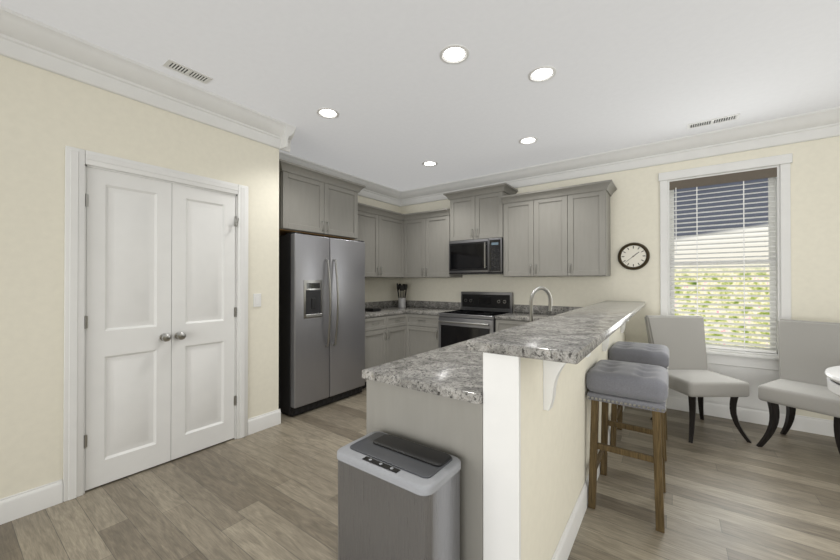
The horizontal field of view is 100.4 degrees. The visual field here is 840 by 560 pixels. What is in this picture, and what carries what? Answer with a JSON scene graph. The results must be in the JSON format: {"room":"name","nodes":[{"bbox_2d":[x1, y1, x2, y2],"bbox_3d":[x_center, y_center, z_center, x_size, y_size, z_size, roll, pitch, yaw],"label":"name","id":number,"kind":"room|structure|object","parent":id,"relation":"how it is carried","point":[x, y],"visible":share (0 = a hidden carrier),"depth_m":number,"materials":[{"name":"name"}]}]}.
{"room":"kitchen","nodes":[
{"label":"kitchen","id":0,"kind":"room"},
{"bbox_2d":[0,55,278,498],"bbox_3d":[-2.944,-0.060,1.670,0.810,2.760,4.470,0,0,36],"label":"wall","id":1,"kind":"structure","parent":0,"point":[43,112],"depth_m":2.06,"materials":[{"name":"paint"}]},
{"bbox_2d":[63,146,247,501],"bbox_3d":[-1.845,0.261,2.576,0.134,2.128,1.116,0,0,36],"label":"door frame","id":2,"kind":"structure","parent":1,"relation":"in","point":[77,160],"depth_m":2.15,"materials":[{"name":"white wood"}]},
{"bbox_2d":[84,167,236,490],"bbox_3d":[-1.800,0.304,2.543,0.103,2.018,0.935,0,0,36],"label":"closet door","id":3,"kind":"structure","parent":1,"relation":"in","point":[159,320],"depth_m":2.48,"materials":[{"name":"white wood"}]},
{"bbox_2d":[253,294,260,306],"bbox_3d":[-1.428,0.178,3.072,0.009,0.116,0.070,0,0,36],"label":"switch plate","id":4,"kind":"object","parent":1,"relation":"attached to","point":[256,297],"visible":1,"depth_m":3.07,"materials":[{"name":"white plastic"}]},
{"bbox_2d":[0,395,834,524],"bbox_3d":[0.173,1.249,1.020,6.320,0.134,7.070,0,0,36],"label":"baseboard","id":5,"kind":"structure","parent":1,"relation":"attached to","point":[24,503],"depth_m":3.03,"materials":[{"name":"white wood"}]},
{"bbox_2d":[0,6,839,206],"bbox_3d":[0.173,-1.336,1.035,6.320,0.216,7.070,0,0,36],"label":"crown molding","id":6,"kind":"structure","parent":1,"relation":"attached to","point":[24,39],"depth_m":3.01,"materials":[{"name":"white wood"}]},
{"bbox_2d":[358,195,399,301],"bbox_3d":[-1.147,-0.043,4.732,0.150,2.760,2.600,0,0,36],"label":"wall","id":7,"kind":"structure","parent":0,"point":[376,289],"depth_m":5.36,"materials":[{"name":"paint"}]},
{"bbox_2d":[0,0,839,190],"bbox_3d":[0.173,-1.474,1.036,6.920,0.060,7.670,0,0,36],"label":"ceiling","id":8,"kind":"structure","parent":0,"point":[630,73],"depth_m":2.35,"materials":[{"name":"paint"}]},
{"bbox_2d":[162,59,212,83],"bbox_3d":[-1.595,-1.432,2.414,0.110,0.007,0.270,0,0,36],"label":"ceiling vent","id":9,"kind":"object","parent":8,"relation":"in","point":[169,63],"visible":1,"depth_m":2.40,"materials":[{"name":"white plastic"}]},
{"bbox_2d":[317,108,338,118],"bbox_3d":[-0.789,-1.429,3.003,0.188,0.007,0.188,0,0,36],"label":"recessed light","id":10,"kind":"object","parent":8,"relation":"in","point":[329,113],"visible":1,"depth_m":3.01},
{"bbox_2d":[422,161,437,166],"bbox_3d":[0.120,-1.421,4.283,0.188,0.007,0.188,0,0,36],"label":"recessed light","id":11,"kind":"object","parent":8,"relation":"in","point":[426,163],"visible":1,"depth_m":4.28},
{"bbox_2d":[440,44,468,63],"bbox_3d":[0.219,-1.433,2.229,0.188,0.007,0.188,0,0,36],"label":"recessed light","id":12,"kind":"object","parent":8,"relation":"in","point":[451,54],"visible":1,"depth_m":2.23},
{"bbox_2d":[519,137,537,144],"bbox_3d":[1.108,-1.425,3.585,0.188,0.007,0.188,0,0,36],"label":"recessed light","id":13,"kind":"object","parent":8,"relation":"in","point":[527,140],"visible":1,"depth_m":3.58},
{"bbox_2d":[528,66,555,81],"bbox_3d":[0.851,-1.432,2.439,0.188,0.007,0.188,0,0,36],"label":"recessed light","id":14,"kind":"object","parent":8,"relation":"in","point":[543,73],"visible":1,"depth_m":2.43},
{"bbox_2d":[687,113,739,128],"bbox_3d":[2.639,-1.428,3.160,0.360,0.007,0.120,0,0,36],"label":"ceiling vent","id":15,"kind":"object","parent":8,"relation":"in","point":[735,116],"visible":1,"depth_m":3.15,"materials":[{"name":"white plastic"}]},
{"bbox_2d":[0,387,839,559],"bbox_3d":[0.173,1.346,1.020,6.920,0.060,7.670,0,0,36],"label":"floor","id":16,"kind":"structure","parent":0,"point":[271,493],"depth_m":2.08,"materials":[{"name":"brown wood"}]},
{"bbox_2d":[279,232,364,415],"bbox_3d":[-1.161,0.436,3.908,0.747,1.792,0.950,0,0,36],"label":"fridge","id":17,"kind":"object","parent":16,"relation":"on","point":[322,279],"visible":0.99,"depth_m":3.58,"materials":[{"name":"grey metal"}]},
{"bbox_2d":[337,431,460,559],"bbox_3d":[-0.084,0.976,1.294,0.435,0.683,0.240,0,0,36],"label":"trash can","id":18,"kind":"object","parent":16,"relation":"on","point":[399,498],"visible":1,"depth_m":1.20,"materials":[{"name":"silver metal"}]},
{"bbox_2d":[362,300,581,559],"bbox_3d":[-0.058,0.823,3.483,3.066,1.015,3.343,0,0,36],"label":"base cabinet","id":19,"kind":"object","parent":16,"relation":"on","point":[421,392],"visible":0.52,"depth_m":1.49,"materials":[{"name":"grey wood"}]},
{"bbox_2d":[365,308,380,311],"bbox_3d":[-0.640,0.401,4.740,0.160,0.040,0.150,0,0,36],"label":"gadget","id":20,"kind":"object","parent":19,"relation":"on","point":[366,309],"visible":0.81,"depth_m":4.68,"materials":[{"name":"black plastic"}]},
{"bbox_2d":[397,283,406,307],"bbox_3d":[-0.280,0.237,5.398,0.165,0.376,0.165,0,0,36],"label":"utensil holder","id":21,"kind":"object","parent":19,"relation":"on","point":[401,301],"visible":1,"depth_m":5.35,"materials":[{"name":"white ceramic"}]},
{"bbox_2d":[529,287,551,321],"bbox_3d":[0.759,0.225,2.235,0.209,0.366,0.113,0,0,-2],"label":"faucet","id":22,"kind":"object","parent":19,"relation":"on","point":[535,290],"visible":0.51,"depth_m":2.21,"materials":[{"name":"silver metal"}]},
{"bbox_2d":[438,292,512,347],"bbox_3d":[0.714,0.750,4.530,0.754,1.173,0.722,0,0,36],"label":"range","id":23,"kind":"object","parent":16,"relation":"on","point":[476,316],"visible":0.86,"depth_m":4.45,"materials":[{"name":"grey metal"}]},
{"bbox_2d":[483,310,639,559],"bbox_3d":[1.315,0.794,2.510,0.297,1.060,3.318,0,0,36],"label":"wall","id":24,"kind":"structure","parent":16,"relation":"on","point":[537,413],"depth_m":1.31,"materials":[{"name":"paint"}]},
{"bbox_2d":[466,301,645,363],"bbox_3d":[1.294,0.244,2.515,0.380,0.040,3.337,0,0,36],"label":"peninsula bar","id":25,"kind":"object","parent":24,"relation":"on","point":[569,337],"visible":1,"depth_m":1.37,"materials":[{"name":"stone"}]},
{"bbox_2d":[586,360,668,532],"bbox_3d":[1.260,0.923,2.119,0.400,0.799,0.468,0,0,36],"label":"bar stool","id":26,"kind":"object","parent":16,"relation":"on","point":[636,385],"visible":1,"depth_m":1.99,"materials":[{"name":"grey fabric"}]},
{"bbox_2d":[608,341,668,460],"bbox_3d":[1.786,0.927,2.849,0.400,0.799,0.468,0,0,36],"label":"bar stool","id":27,"kind":"object","parent":16,"relation":"on","point":[634,352],"visible":0.62,"depth_m":2.73,"materials":[{"name":"grey fabric"}]},
{"bbox_2d":[644,315,751,442],"bbox_3d":[2.453,0.836,3.133,0.548,0.985,0.578,0,0,0],"label":"dining chair","id":28,"kind":"object","parent":16,"relation":"on","point":[684,335],"visible":0.84,"depth_m":3.28,"materials":[{"name":"fabric"}]},
{"bbox_2d":[756,319,839,453],"bbox_3d":[3.055,0.833,2.709,0.578,0.985,0.548,0,0,-28],"label":"dining chair","id":29,"kind":"object","parent":16,"relation":"on","point":[807,349],"visible":0.99,"depth_m":2.79,"materials":[{"name":"fabric"}]},
{"bbox_2d":[825,366,839,395],"bbox_3d":[2.979,0.948,1.848,1.100,0.745,1.100,0,0,36],"label":"dining table","id":30,"kind":"object","parent":16,"relation":"on","point":[832,373],"visible":1,"depth_m":2.15,"materials":[{"name":"white wood"}]},
{"bbox_2d":[400,136,839,420],"bbox_3d":[2.285,-0.047,3.962,6.620,2.760,0.160,0,0,36],"label":"wall","id":31,"kind":"structure","parent":0,"point":[815,166],"depth_m":3.73,"materials":[{"name":"paint"}]},
{"bbox_2d":[279,159,616,277],"bbox_3d":[0.193,-0.611,3.791,3.124,1.135,2.564,0,0,36],"label":"upper cabinet","id":32,"kind":"object","parent":31,"relation":"attached to","point":[561,231],"visible":0.98,"depth_m":4.11,"materials":[{"name":"grey wood"}]},
{"bbox_2d":[449,238,502,274],"bbox_3d":[0.797,-0.298,4.652,0.752,0.440,0.453,0,0,36],"label":"microwave","id":33,"kind":"object","parent":32,"relation":"attached to","point":[479,256],"visible":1,"depth_m":4.48,"materials":[{"name":"grey metal"}]},
{"bbox_2d":[618,243,649,269],"bbox_3d":[2.323,-0.258,3.811,0.300,0.300,0.038,0,0,36],"label":"clock","id":34,"kind":"object","parent":31,"relation":"attached to","point":[632,256],"visible":1,"depth_m":3.80,"materials":[{"name":"brown metal"}]},
{"bbox_2d":[658,153,792,412],"bbox_3d":[2.932,0.035,3.423,1.000,2.319,0.155,0,0,36],"label":"window","id":35,"kind":"structure","parent":31,"relation":"in","point":[755,369],"depth_m":3.26,"materials":[{"name":"white wood"}]},
{"bbox_2d":[669,167,776,353],"bbox_3d":[2.932,-0.179,3.424,0.796,1.701,0.074,0,0,36],"label":"window blind","id":36,"kind":"object","parent":35,"relation":"attached to","point":[769,172],"depth_m":3.39,"materials":[{"name":"white plastic"}]},
{"bbox_2d":[669,177,776,350],"bbox_3d":[2.972,-0.174,3.479,0.796,1.698,0.058,0,0,36],"label":"sash","id":37,"kind":"object","parent":35,"relation":"attached to","point":[773,178],"depth_m":3.29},
{"label":"outside","id":38,"kind":"structure","parent":0,"visible":0},
{"bbox_2d":[674,178,769,347],"bbox_3d":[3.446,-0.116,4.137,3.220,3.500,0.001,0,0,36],"label":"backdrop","id":39,"kind":"structure","parent":38,"point":[764,179],"depth_m":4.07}
]}

